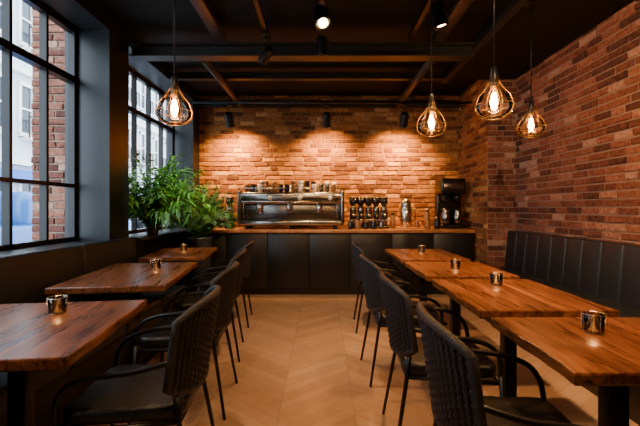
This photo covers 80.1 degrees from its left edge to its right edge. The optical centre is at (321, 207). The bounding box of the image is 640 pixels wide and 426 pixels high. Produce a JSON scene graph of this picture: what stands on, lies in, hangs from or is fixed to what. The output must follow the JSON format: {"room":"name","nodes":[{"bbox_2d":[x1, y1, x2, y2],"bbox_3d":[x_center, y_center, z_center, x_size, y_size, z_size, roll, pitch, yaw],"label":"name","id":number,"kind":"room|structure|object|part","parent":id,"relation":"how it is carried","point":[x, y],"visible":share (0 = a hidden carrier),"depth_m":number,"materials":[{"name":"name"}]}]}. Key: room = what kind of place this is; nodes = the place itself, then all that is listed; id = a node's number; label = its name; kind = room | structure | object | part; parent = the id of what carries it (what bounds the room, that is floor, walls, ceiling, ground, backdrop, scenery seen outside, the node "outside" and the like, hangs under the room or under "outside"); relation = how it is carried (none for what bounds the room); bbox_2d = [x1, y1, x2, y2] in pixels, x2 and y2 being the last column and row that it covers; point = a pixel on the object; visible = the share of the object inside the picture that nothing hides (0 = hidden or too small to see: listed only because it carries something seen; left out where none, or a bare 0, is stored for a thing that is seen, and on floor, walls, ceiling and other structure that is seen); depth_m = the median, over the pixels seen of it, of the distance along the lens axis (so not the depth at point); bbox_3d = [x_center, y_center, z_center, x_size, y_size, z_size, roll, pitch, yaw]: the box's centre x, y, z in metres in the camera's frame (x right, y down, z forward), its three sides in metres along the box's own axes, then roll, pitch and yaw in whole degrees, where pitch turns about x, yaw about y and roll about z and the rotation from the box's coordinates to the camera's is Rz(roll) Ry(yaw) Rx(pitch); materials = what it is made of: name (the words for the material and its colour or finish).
{"room":"cafe","nodes":[
{"label":"cafe","id":0,"kind":"room"},
{"bbox_2d":[31,8,64,240],"bbox_3d":[-2.620,-0.900,3.802,0.360,4.500,0.296,0,0,0],"label":"brick wall","id":1,"kind":"structure","parent":0,"point":[56,33],"depth_m":3.67,"materials":[{"name":"brown brick"}]},
{"bbox_2d":[38,0,198,284],"bbox_3d":[-2.210,-0.340,1.900,0.420,3.380,8.600,0,0,0],"label":"wall","id":2,"kind":"structure","parent":0,"point":[104,61],"depth_m":3.58,"materials":[{"name":"black paint"}]},
{"bbox_2d":[0,0,78,250],"bbox_3d":[-2.330,-0.670,1.890,0.080,2.020,3.380,0,0,0],"label":"frame","id":3,"kind":"object","parent":2,"relation":"attached to","point":[9,50],"visible":0.93,"depth_m":3.18,"materials":[{"name":"black metal"}]},
{"bbox_2d":[0,241,96,255],"bbox_3d":[-2.170,0.325,1.890,0.380,0.030,3.380,0,0,0],"label":"window sill","id":4,"kind":"structure","parent":2,"relation":"attached to","point":[22,250],"depth_m":2.98,"materials":[{"name":"black paint"}]},
{"bbox_2d":[129,67,173,233],"bbox_3d":[-2.330,-0.670,4.920,0.080,2.020,1.960,0,0,0],"label":"frame","id":5,"kind":"object","parent":2,"relation":"attached to","point":[135,76],"visible":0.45,"depth_m":5.10,"materials":[{"name":"black metal"}]},
{"bbox_2d":[129,228,188,240],"bbox_3d":[-2.120,0.325,4.930,0.480,0.030,1.940,0,0,0],"label":"window sill","id":6,"kind":"structure","parent":2,"relation":"attached to","point":[139,236],"depth_m":4.60,"materials":[{"name":"black paint"}]},
{"bbox_2d":[129,151,215,234],"bbox_3d":[-1.815,-0.152,4.445,0.914,0.925,0.954,0,0,0],"label":"potted palm","id":7,"kind":"object","parent":6,"relation":"on","point":[154,206],"visible":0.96,"depth_m":4.19,"materials":[{"name":"green plant"}]},
{"bbox_2d":[95,0,505,95],"bbox_3d":[0.255,-1.930,1.950,5.350,0.200,9.100,0,0,0],"label":"ceiling","id":8,"kind":"structure","parent":0,"point":[147,20],"depth_m":3.92,"materials":[{"name":"black"}]},
{"bbox_2d":[155,0,192,125],"bbox_3d":[-0.930,-1.179,2.400,0.227,1.301,0.227,0,0,0],"label":"pendant lamp","id":9,"kind":"object","parent":8,"relation":"hanging from","point":[174,86],"visible":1,"depth_m":2.40,"materials":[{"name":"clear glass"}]},
{"bbox_3d":[-0.930,-0.655,2.400,0.220,0.250,0.220,0,0,0],"label":"lamp shade","id":10,"kind":"part","parent":9,"relation":"part of","materials":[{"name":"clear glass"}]},
{"bbox_3d":[-0.930,-1.265,2.400,0.100,1.130,0.100,0,0,0],"label":"cord and socket","id":11,"kind":"part","parent":9,"relation":"part of","materials":[{"name":"black metal"}]},
{"bbox_3d":[-0.930,-0.634,2.400,0.068,0.132,0.068,0,0,0],"label":"bulb","id":12,"kind":"part","parent":9,"relation":"part of","materials":[{"name":"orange glass"}]},
{"bbox_2d":[190,0,225,41],"bbox_3d":[-1.045,-1.760,2.470,0.110,0.080,2.940,0,0,0],"label":"joist","id":13,"kind":"object","parent":8,"relation":"attached to","point":[203,8],"depth_m":3.49,"materials":[{"name":"brown wood"}]},
{"bbox_2d":[201,61,243,107],"bbox_3d":[-1.280,-1.703,5.060,0.090,0.255,1.880,0,0,0],"label":"joist","id":14,"kind":"object","parent":8,"relation":"attached to","point":[209,65],"depth_m":4.78,"materials":[{"name":"brown wood"}]},
{"bbox_2d":[253,0,269,40],"bbox_3d":[-0.550,-1.770,2.050,0.040,0.120,3.700,0,0,0],"label":"beam","id":15,"kind":"structure","parent":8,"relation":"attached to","point":[257,5],"depth_m":3.42,"materials":[{"name":"black metal"}]},
{"bbox_2d":[258,31,273,64],"bbox_3d":[-0.543,-1.552,3.694,0.175,0.316,0.119,0,0,37],"label":"spotlight","id":16,"kind":"object","parent":15,"relation":"hanging from","point":[268,51],"visible":1,"depth_m":3.67,"materials":[{"name":"black metal"}]},
{"bbox_2d":[129,42,474,60],"bbox_3d":[-0.205,-1.650,4.025,3.590,0.140,0.150,0,0,0],"label":"ceiling beam","id":17,"kind":"structure","parent":8,"relation":"attached to","point":[141,51],"depth_m":4.01,"materials":[{"name":"black wood"}]},
{"bbox_2d":[168,72,443,80],"bbox_3d":[-0.205,-1.725,4.990,3.590,0.090,0.080,0,0,0],"label":"ceiling beam","id":18,"kind":"structure","parent":8,"relation":"attached to","point":[182,76],"depth_m":4.97,"materials":[{"name":"brown wood"}]},
{"bbox_2d":[319,0,323,35],"bbox_3d":[0.000,-1.770,2.050,0.040,0.120,3.700,0,0,0],"label":"track","id":19,"kind":"object","parent":8,"relation":"attached to","point":[321,1],"visible":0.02,"depth_m":3.18,"materials":[{"name":"black metal"}]},
{"bbox_2d":[315,32,327,54],"bbox_3d":[0.000,-1.552,3.499,0.120,0.315,0.140,0,0,0],"label":"spotlight","id":20,"kind":"object","parent":19,"relation":"hanging from","point":[322,41],"visible":0.77,"depth_m":3.47,"materials":[{"name":"black metal"}]},
{"bbox_2d":[312,0,331,31],"bbox_3d":[-0.003,-1.550,3.005,0.158,0.321,0.203,0,0,0],"label":"spotlight","id":21,"kind":"object","parent":19,"relation":"hanging from","point":[323,23],"visible":1,"depth_m":2.98,"materials":[{"name":"black metal"}]},
{"bbox_2d":[196,100,460,107],"bbox_3d":[0.105,-1.660,6.080,4.210,0.100,0.080,0,0,0],"label":"ceiling beam","id":22,"kind":"structure","parent":8,"relation":"attached to","point":[197,105],"depth_m":6.04,"materials":[{"name":"brown wood"}]},
{"bbox_2d":[192,83,471,103],"bbox_3d":[0.150,-1.681,5.600,4.100,0.298,0.036,0,0,0],"label":"track rail","id":23,"kind":"object","parent":8,"relation":"attached to","point":[248,101],"visible":0.91,"depth_m":5.59,"materials":[{"name":"black metal"}]},
{"bbox_2d":[224,103,234,127],"bbox_3d":[-1.360,-1.354,5.594,0.152,0.352,0.212,0,0,0],"label":"spotlight","id":24,"kind":"object","parent":23,"relation":"hanging from","point":[228,116],"visible":1,"depth_m":5.56,"materials":[{"name":"black metal"}]},
{"bbox_2d":[322,103,331,127],"bbox_3d":[0.070,-1.354,5.594,0.152,0.352,0.212,0,0,0],"label":"spotlight","id":25,"kind":"object","parent":23,"relation":"hanging from","point":[327,117],"visible":1,"depth_m":5.56,"materials":[{"name":"black metal"}]},
{"bbox_2d":[399,103,409,127],"bbox_3d":[1.210,-1.354,5.594,0.152,0.352,0.212,0,0,0],"label":"spotlight","id":26,"kind":"object","parent":23,"relation":"hanging from","point":[404,115],"visible":1,"depth_m":5.56,"materials":[{"name":"black metal"}]},
{"bbox_2d":[408,0,432,40],"bbox_3d":[0.900,-1.770,2.050,0.040,0.120,3.700,0,0,0],"label":"beam","id":27,"kind":"structure","parent":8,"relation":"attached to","point":[427,4],"depth_m":3.47,"materials":[{"name":"brown wood"}]},
{"bbox_2d":[432,0,449,30],"bbox_3d":[0.903,-1.538,2.901,0.133,0.344,0.133,0,0,30],"label":"spotlight","id":28,"kind":"object","parent":27,"relation":"hanging from","point":[439,14],"visible":1,"depth_m":2.86,"materials":[{"name":"black metal"}]},
{"bbox_2d":[416,0,446,136],"bbox_3d":[0.830,-1.189,2.880,0.227,1.281,0.227,0,0,0],"label":"pendant lamp","id":29,"kind":"object","parent":8,"relation":"hanging from","point":[431,106],"visible":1,"depth_m":2.88,"materials":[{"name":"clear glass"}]},
{"bbox_3d":[0.830,-1.275,2.880,0.100,1.110,0.100,0,0,0],"label":"cord and socket","id":30,"kind":"part","parent":29,"relation":"part of","materials":[{"name":"black metal"}]},
{"bbox_3d":[0.830,-0.654,2.880,0.068,0.132,0.068,0,0,0],"label":"bulb","id":31,"kind":"part","parent":29,"relation":"part of","materials":[{"name":"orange glass"}]},
{"bbox_3d":[0.830,-0.675,2.880,0.220,0.250,0.220,0,0,0],"label":"lamp shade","id":32,"kind":"part","parent":29,"relation":"part of","materials":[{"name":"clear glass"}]},
{"bbox_2d":[433,0,473,41],"bbox_3d":[1.205,-1.760,2.470,0.110,0.080,2.940,0,0,0],"label":"joist","id":33,"kind":"object","parent":8,"relation":"attached to","point":[458,8],"depth_m":3.44,"materials":[{"name":"brown wood"}]},
{"bbox_2d":[474,0,514,119],"bbox_3d":[1.050,-1.189,2.320,0.227,1.281,0.227,0,0,0],"label":"pendant lamp","id":34,"kind":"object","parent":8,"relation":"hanging from","point":[494,80],"visible":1,"depth_m":2.32,"materials":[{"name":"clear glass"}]},
{"bbox_3d":[1.050,-1.275,2.320,0.100,1.110,0.100,0,0,0],"label":"cord and socket","id":35,"kind":"part","parent":34,"relation":"part of","materials":[{"name":"black metal"}]},
{"bbox_3d":[1.050,-0.654,2.320,0.068,0.132,0.068,0,0,0],"label":"bulb","id":36,"kind":"part","parent":34,"relation":"part of","materials":[{"name":"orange glass"}]},
{"bbox_3d":[1.050,-0.675,2.320,0.220,0.250,0.220,0,0,0],"label":"lamp shade","id":37,"kind":"part","parent":34,"relation":"part of","materials":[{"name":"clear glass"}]},
{"bbox_2d":[516,0,546,137],"bbox_3d":[1.760,-1.204,3.200,0.227,1.211,0.227,0,0,0],"label":"pendant lamp","id":38,"kind":"object","parent":8,"relation":"hanging from","point":[531,3],"visible":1,"depth_m":3.20,"materials":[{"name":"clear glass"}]},
{"bbox_3d":[1.760,-1.290,3.200,0.100,1.040,0.100,0,0,0],"label":"cord and socket","id":39,"kind":"part","parent":38,"relation":"part of","materials":[{"name":"black metal"}]},
{"bbox_3d":[1.760,-0.725,3.200,0.220,0.250,0.220,0,0,0],"label":"lamp shade","id":40,"kind":"part","parent":38,"relation":"part of","materials":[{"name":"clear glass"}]},
{"bbox_3d":[1.760,-0.704,3.200,0.068,0.132,0.068,0,0,0],"label":"bulb","id":41,"kind":"part","parent":38,"relation":"part of","materials":[{"name":"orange glass"}]},
{"bbox_2d":[441,0,634,82],"bbox_3d":[2.105,-1.755,1.365,1.010,0.150,7.530,0,0,0],"label":"ceiling soffit","id":42,"kind":"structure","parent":8,"relation":"attached to","point":[556,24],"depth_m":3.77,"materials":[{"name":"black paint"}]},
{"bbox_2d":[199,95,458,226],"bbox_3d":[0.240,-0.340,6.337,5.380,3.380,0.327,0,0,0],"label":"wall","id":43,"kind":"structure","parent":0,"point":[366,151],"depth_m":6.19,"materials":[{"name":"brown brick"}]},
{"bbox_2d":[91,295,638,425],"bbox_3d":[0.271,1.300,1.984,5.381,0.100,9.765,0,0,0],"label":"floor","id":44,"kind":"structure","parent":0,"point":[300,364],"depth_m":2.87,"materials":[{"name":"brown wood"}]},
{"bbox_2d":[0,300,146,425],"bbox_3d":[-1.260,0.870,1.595,0.769,0.760,0.790,0,0,-8],"label":"cafe table","id":45,"kind":"object","parent":44,"relation":"on","point":[32,339],"visible":1,"depth_m":1.56,"materials":[{"name":"brown wood"}]},
{"bbox_2d":[47,295,67,314],"bbox_3d":[-1.230,0.452,1.770,0.083,0.075,0.083,0,0,0],"label":"candle holder","id":46,"kind":"object","parent":45,"relation":"on","point":[59,305],"visible":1,"depth_m":1.74,"materials":[{"name":"silver glass"}]},
{"bbox_2d":[0,237,185,425],"bbox_3d":[-1.685,0.772,1.800,0.620,0.955,4.204,0,0,0],"label":"bench","id":47,"kind":"object","parent":44,"relation":"on","point":[24,277],"visible":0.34,"depth_m":2.56,"materials":[{"name":"black leather"}]},
{"bbox_2d":[45,262,197,363],"bbox_3d":[-1.410,0.870,2.890,0.711,0.760,1.060,0,0,-7],"label":"cafe table","id":48,"kind":"object","parent":44,"relation":"on","point":[134,279],"visible":0.58,"depth_m":2.64,"materials":[{"name":"brown wood"}]},
{"bbox_2d":[151,259,161,268],"bbox_3d":[-1.330,0.452,3.050,0.083,0.075,0.083,0,0,0],"label":"candle holder","id":49,"kind":"object","parent":48,"relation":"on","point":[154,263],"visible":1,"depth_m":3.02,"materials":[{"name":"silver glass"}]},
{"bbox_2d":[51,285,220,425],"bbox_3d":[-0.749,0.806,1.661,0.591,0.892,0.567,0,0,-4],"label":"dining chair","id":50,"kind":"object","parent":44,"relation":"on","point":[162,393],"visible":1,"depth_m":1.49,"materials":[{"name":"black leather"}]},
{"bbox_2d":[139,247,216,286],"bbox_3d":[-1.550,0.870,4.240,0.629,0.760,0.920,0,0,-8],"label":"cafe table","id":51,"kind":"object","parent":44,"relation":"on","point":[167,254],"visible":0.56,"depth_m":4.00,"materials":[{"name":"brown wood"}]},
{"bbox_2d":[180,244,186,250],"bbox_3d":[-1.580,0.452,4.350,0.083,0.075,0.083,0,0,0],"label":"candle holder","id":52,"kind":"object","parent":51,"relation":"on","point":[183,247],"visible":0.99,"depth_m":4.32,"materials":[{"name":"gold glass"}]},
{"bbox_2d":[128,261,238,423],"bbox_3d":[-0.839,0.806,2.462,0.591,0.892,0.567,0,0,-4],"label":"dining chair","id":53,"kind":"object","parent":44,"relation":"on","point":[226,279],"visible":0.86,"depth_m":2.29,"materials":[{"name":"black leather"}]},
{"bbox_2d":[170,179,237,291],"bbox_3d":[-1.585,0.436,5.172,0.774,1.627,0.502,0,0,0],"label":"potted fern","id":54,"kind":"object","parent":44,"relation":"on","point":[201,227],"visible":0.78,"depth_m":4.97,"materials":[{"name":"green plant"}]},
{"bbox_2d":[172,248,246,361],"bbox_3d":[-0.949,0.806,3.283,0.591,0.892,0.567,0,0,-8],"label":"dining chair","id":55,"kind":"object","parent":44,"relation":"on","point":[184,303],"visible":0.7,"depth_m":3.16,"materials":[{"name":"black leather"}]},
{"bbox_2d":[197,240,254,327],"bbox_3d":[-1.039,0.806,4.182,0.591,0.892,0.567,0,0,-6],"label":"dining chair","id":56,"kind":"object","parent":44,"relation":"on","point":[249,246],"visible":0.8,"depth_m":4.05,"materials":[{"name":"black wicker"}]},
{"bbox_2d":[185,227,475,294],"bbox_3d":[0.115,0.782,5.800,4.170,0.935,0.740,0,0,0],"label":"counter","id":57,"kind":"object","parent":44,"relation":"on","point":[297,260],"depth_m":5.46,"materials":[{"name":"black wood"}]},
{"bbox_2d":[224,197,233,228],"bbox_3d":[-1.420,0.070,5.850,0.125,0.490,0.198,0,0,0],"label":"coffee grinder","id":58,"kind":"object","parent":57,"relation":"on","point":[227,198],"visible":0.28,"depth_m":5.83,"materials":[{"name":"black"}]},
{"bbox_2d":[237,188,343,228],"bbox_3d":[-0.460,0.009,5.764,1.584,0.611,0.532,0,0,0],"label":"espresso machine","id":59,"kind":"object","parent":57,"relation":"on","point":[253,208],"visible":0.98,"depth_m":5.60,"materials":[{"name":"silver metal"}]},
{"bbox_2d":[244,181,336,191],"bbox_3d":[-0.470,-0.319,5.800,1.399,0.165,0.320,0,0,0],"label":"cups","id":60,"kind":"object","parent":59,"relation":"on","point":[263,184],"visible":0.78,"depth_m":5.66,"materials":[{"name":"white ceramic"}]},
{"bbox_2d":[348,220,352,228],"bbox_3d":[0.420,0.249,5.620,0.070,0.132,0.070,0,0,0],"label":"storage jar","id":61,"kind":"object","parent":57,"relation":"on","point":[350,223],"visible":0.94,"depth_m":5.59,"materials":[{"name":"black glass"}]},
{"bbox_2d":[349,196,356,228],"bbox_3d":[0.480,0.070,5.820,0.125,0.490,0.198,0,0,0],"label":"coffee grinder","id":62,"kind":"object","parent":57,"relation":"on","point":[352,200],"visible":0.67,"depth_m":5.80,"materials":[{"name":"black metal"}]},
{"bbox_2d":[355,218,360,228],"bbox_3d":[0.530,0.234,5.600,0.080,0.162,0.080,0,0,0],"label":"storage jar","id":63,"kind":"object","parent":57,"relation":"on","point":[357,222],"visible":0.96,"depth_m":5.57,"materials":[{"name":"brown"}]},
{"bbox_2d":[357,197,364,228],"bbox_3d":[0.598,0.070,5.840,0.125,0.490,0.198,0,0,0],"label":"coffee grinder","id":64,"kind":"object","parent":57,"relation":"on","point":[360,200],"visible":0.73,"depth_m":5.82,"materials":[{"name":"black metal"}]},
{"bbox_2d":[364,221,367,228],"bbox_3d":[0.650,0.254,5.620,0.070,0.122,0.070,0,0,0],"label":"storage jar","id":65,"kind":"object","parent":57,"relation":"on","point":[365,222],"visible":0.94,"depth_m":5.59,"materials":[{"name":"black"}]},
{"bbox_2d":[365,196,372,228],"bbox_3d":[0.716,0.070,5.820,0.125,0.490,0.198,0,0,0],"label":"coffee grinder","id":66,"kind":"object","parent":57,"relation":"on","point":[368,200],"visible":0.7,"depth_m":5.80,"materials":[{"name":"black metal"}]},
{"bbox_2d":[371,219,375,228],"bbox_3d":[0.760,0.239,5.600,0.080,0.152,0.080,0,0,0],"label":"storage jar","id":67,"kind":"object","parent":57,"relation":"on","point":[373,221],"visible":0.98,"depth_m":5.57,"materials":[{"name":"black"}]},
{"bbox_2d":[372,197,379,228],"bbox_3d":[0.834,0.070,5.840,0.125,0.490,0.198,0,0,0],"label":"coffee grinder","id":68,"kind":"object","parent":57,"relation":"on","point":[375,200],"visible":0.71,"depth_m":5.82,"materials":[{"name":"black metal"}]},
{"bbox_2d":[379,220,383,228],"bbox_3d":[0.880,0.249,5.620,0.070,0.132,0.070,0,0,0],"label":"storage jar","id":69,"kind":"object","parent":57,"relation":"on","point":[381,223],"visible":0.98,"depth_m":5.59,"materials":[{"name":"glass"}]},
{"bbox_2d":[380,196,388,228],"bbox_3d":[0.952,0.070,5.820,0.125,0.490,0.198,0,0,0],"label":"coffee grinder","id":70,"kind":"object","parent":57,"relation":"on","point":[383,200],"visible":0.83,"depth_m":5.80,"materials":[{"name":"black metal"}]},
{"bbox_2d":[390,213,394,228],"bbox_3d":[1.080,0.194,5.800,0.080,0.242,0.080,0,0,0],"label":"storage jar","id":71,"kind":"object","parent":57,"relation":"on","point":[392,217],"visible":1,"depth_m":5.77,"materials":[{"name":"brown"}]},
{"bbox_2d":[395,196,422,228],"bbox_3d":[1.330,0.065,5.842,0.380,0.500,0.277,0,0,0],"label":"boiler","id":72,"kind":"object","parent":57,"relation":"on","point":[406,220],"visible":1,"depth_m":5.78,"materials":[{"name":"silver metal"}]},
{"bbox_2d":[424,209,429,228],"bbox_3d":[1.600,0.164,5.800,0.080,0.302,0.080,0,0,0],"label":"storage jar","id":73,"kind":"object","parent":57,"relation":"on","point":[426,214],"visible":0.83,"depth_m":5.77,"materials":[{"name":"brown"}]},
{"bbox_2d":[425,221,429,228],"bbox_3d":[1.560,0.254,5.600,0.070,0.122,0.070,0,0,0],"label":"storage jar","id":74,"kind":"object","parent":57,"relation":"on","point":[427,224],"visible":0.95,"depth_m":5.57,"materials":[{"name":"brown"}]},
{"bbox_2d":[434,217,439,228],"bbox_3d":[1.700,0.224,5.620,0.090,0.182,0.090,0,0,0],"label":"storage jar","id":75,"kind":"object","parent":57,"relation":"on","point":[436,220],"visible":0.94,"depth_m":5.58,"materials":[{"name":"black"}]},
{"bbox_2d":[435,178,465,228],"bbox_3d":[1.970,-0.065,5.848,0.380,0.760,0.364,0,0,0],"label":"coffee brewer","id":76,"kind":"object","parent":57,"relation":"on","point":[448,191],"visible":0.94,"depth_m":5.73,"materials":[{"name":"black metal"}]},
{"bbox_2d":[351,241,408,332],"bbox_3d":[0.599,0.806,4.021,0.591,0.892,0.567,0,0,2],"label":"dining chair","id":77,"kind":"object","parent":44,"relation":"on","point":[356,248],"visible":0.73,"depth_m":3.85,"materials":[{"name":"black wicker"}]},
{"bbox_2d":[359,254,443,386],"bbox_3d":[0.579,0.806,2.899,0.591,0.892,0.567,0,0,-2],"label":"dining chair","id":78,"kind":"object","parent":44,"relation":"on","point":[370,271],"visible":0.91,"depth_m":2.71,"materials":[{"name":"black wicker"}]},
{"bbox_2d":[385,249,470,324],"bbox_3d":[1.088,0.870,4.085,0.674,0.760,0.930,0,0,0],"label":"cafe table","id":79,"kind":"object","parent":44,"relation":"on","point":[401,255],"visible":0.7,"depth_m":4.00,"materials":[{"name":"brown wood"}]},
{"bbox_2d":[418,245,424,252],"bbox_3d":[1.100,0.452,4.200,0.083,0.075,0.083,0,0,0],"label":"candle holder","id":80,"kind":"object","parent":79,"relation":"on","point":[421,248],"visible":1,"depth_m":4.17,"materials":[{"name":"silver glass"}]},
{"bbox_2d":[379,271,504,425],"bbox_3d":[0.609,0.806,2.061,0.591,0.892,0.567,0,0,3],"label":"dining chair","id":81,"kind":"object","parent":44,"relation":"on","point":[403,341],"visible":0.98,"depth_m":1.87,"materials":[{"name":"black wicker"}]},
{"bbox_2d":[404,262,518,335],"bbox_3d":[1.088,0.870,3.105,0.675,0.760,0.730,0,0,0],"label":"cafe table","id":82,"kind":"object","parent":44,"relation":"on","point":[428,271],"visible":0.48,"depth_m":3.02,"materials":[{"name":"brown wood"}]},
{"bbox_2d":[450,259,460,269],"bbox_3d":[1.070,0.452,3.050,0.083,0.075,0.083,0,0,0],"label":"candle holder","id":83,"kind":"object","parent":82,"relation":"on","point":[455,264],"visible":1,"depth_m":3.02,"materials":[{"name":"silver glass"}]},
{"bbox_2d":[416,301,582,425],"bbox_3d":[0.639,0.806,1.341,0.591,0.892,0.567,0,0,4],"label":"dining chair","id":84,"kind":"object","parent":44,"relation":"on","point":[452,367],"visible":1,"depth_m":1.23,"materials":[{"name":"black wicker"}]},
{"bbox_2d":[432,279,619,396],"bbox_3d":[1.087,0.870,2.220,0.674,0.760,0.800,0,0,0],"label":"cafe table","id":85,"kind":"object","parent":44,"relation":"on","point":[515,297],"visible":0.68,"depth_m":2.12,"materials":[{"name":"brown wood"}]},
{"bbox_2d":[490,272,503,285],"bbox_3d":[1.110,0.452,2.420,0.083,0.075,0.083,0,0,0],"label":"candle holder","id":86,"kind":"object","parent":85,"relation":"on","point":[495,279],"visible":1,"depth_m":2.39,"materials":[{"name":"silver glass"}]},
{"bbox_2d":[485,230,639,425],"bbox_3d":[2.190,0.775,2.400,0.820,0.950,5.404,0,0,0],"label":"bench","id":87,"kind":"object","parent":44,"relation":"on","point":[605,273],"visible":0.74,"depth_m":3.53,"materials":[{"name":"black leather"}]},
{"bbox_2d":[490,317,639,425],"bbox_3d":[1.087,0.870,1.420,0.674,0.760,0.580,0,0,0],"label":"cafe table","id":88,"kind":"object","parent":44,"relation":"on","point":[609,361],"visible":1,"depth_m":1.39,"materials":[{"name":"brown wood"}]},
{"bbox_2d":[581,310,605,334],"bbox_3d":[1.070,0.452,1.500,0.083,0.075,0.083,0,0,0],"label":"candle holder","id":89,"kind":"object","parent":88,"relation":"on","point":[591,323],"visible":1,"depth_m":1.47,"materials":[{"name":"silver metal"}]},
{"bbox_2d":[395,61,434,107],"bbox_3d":[1.200,-1.703,5.060,0.090,0.255,1.880,0,0,0],"label":"ceiling beam","id":90,"kind":"structure","parent":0,"point":[426,66],"depth_m":4.79,"materials":[{"name":"brown wood"}]},
{"bbox_2d":[458,0,639,266],"bbox_3d":[2.572,-0.340,1.900,0.717,3.380,8.600,0,0,0],"label":"wall","id":91,"kind":"structure","parent":0,"point":[579,178],"depth_m":4.09,"materials":[{"name":"brown brick"}]},
{"label":"outside","id":92,"kind":"structure","parent":0,"visible":0},
{"bbox_3d":[-8.250,1.385,16.000,11.500,0.230,48.000,0,0,0],"label":"ground","id":93,"kind":"structure","parent":92,"visible":0},
{"bbox_2d":[0,191,130,244],"bbox_3d":[-6.000,0.535,8.200,1.800,1.670,4.400,0,0,0],"label":"parked car","id":94,"kind":"object","parent":93,"relation":"on","point":[22,200],"visible":0.08,"depth_m":6.72,"materials":[{"name":"blue paint"}]},
{"bbox_2d":[0,0,165,191],"bbox_3d":[-9.325,-4.650,18.000,1.350,12.200,44.000,0,0,0],"label":"building","id":95,"kind":"structure","parent":93,"relation":"on","point":[22,12],"depth_m":11.44,"materials":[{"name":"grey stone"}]},
{"bbox_2d":[129,217,165,228],"bbox_3d":[-6.000,0.535,13.200,1.800,1.670,4.400,0,0,0],"label":"parked car","id":96,"kind":"object","parent":93,"relation":"on","point":[140,226],"visible":0.02,"depth_m":11.01,"materials":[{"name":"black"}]}
]}

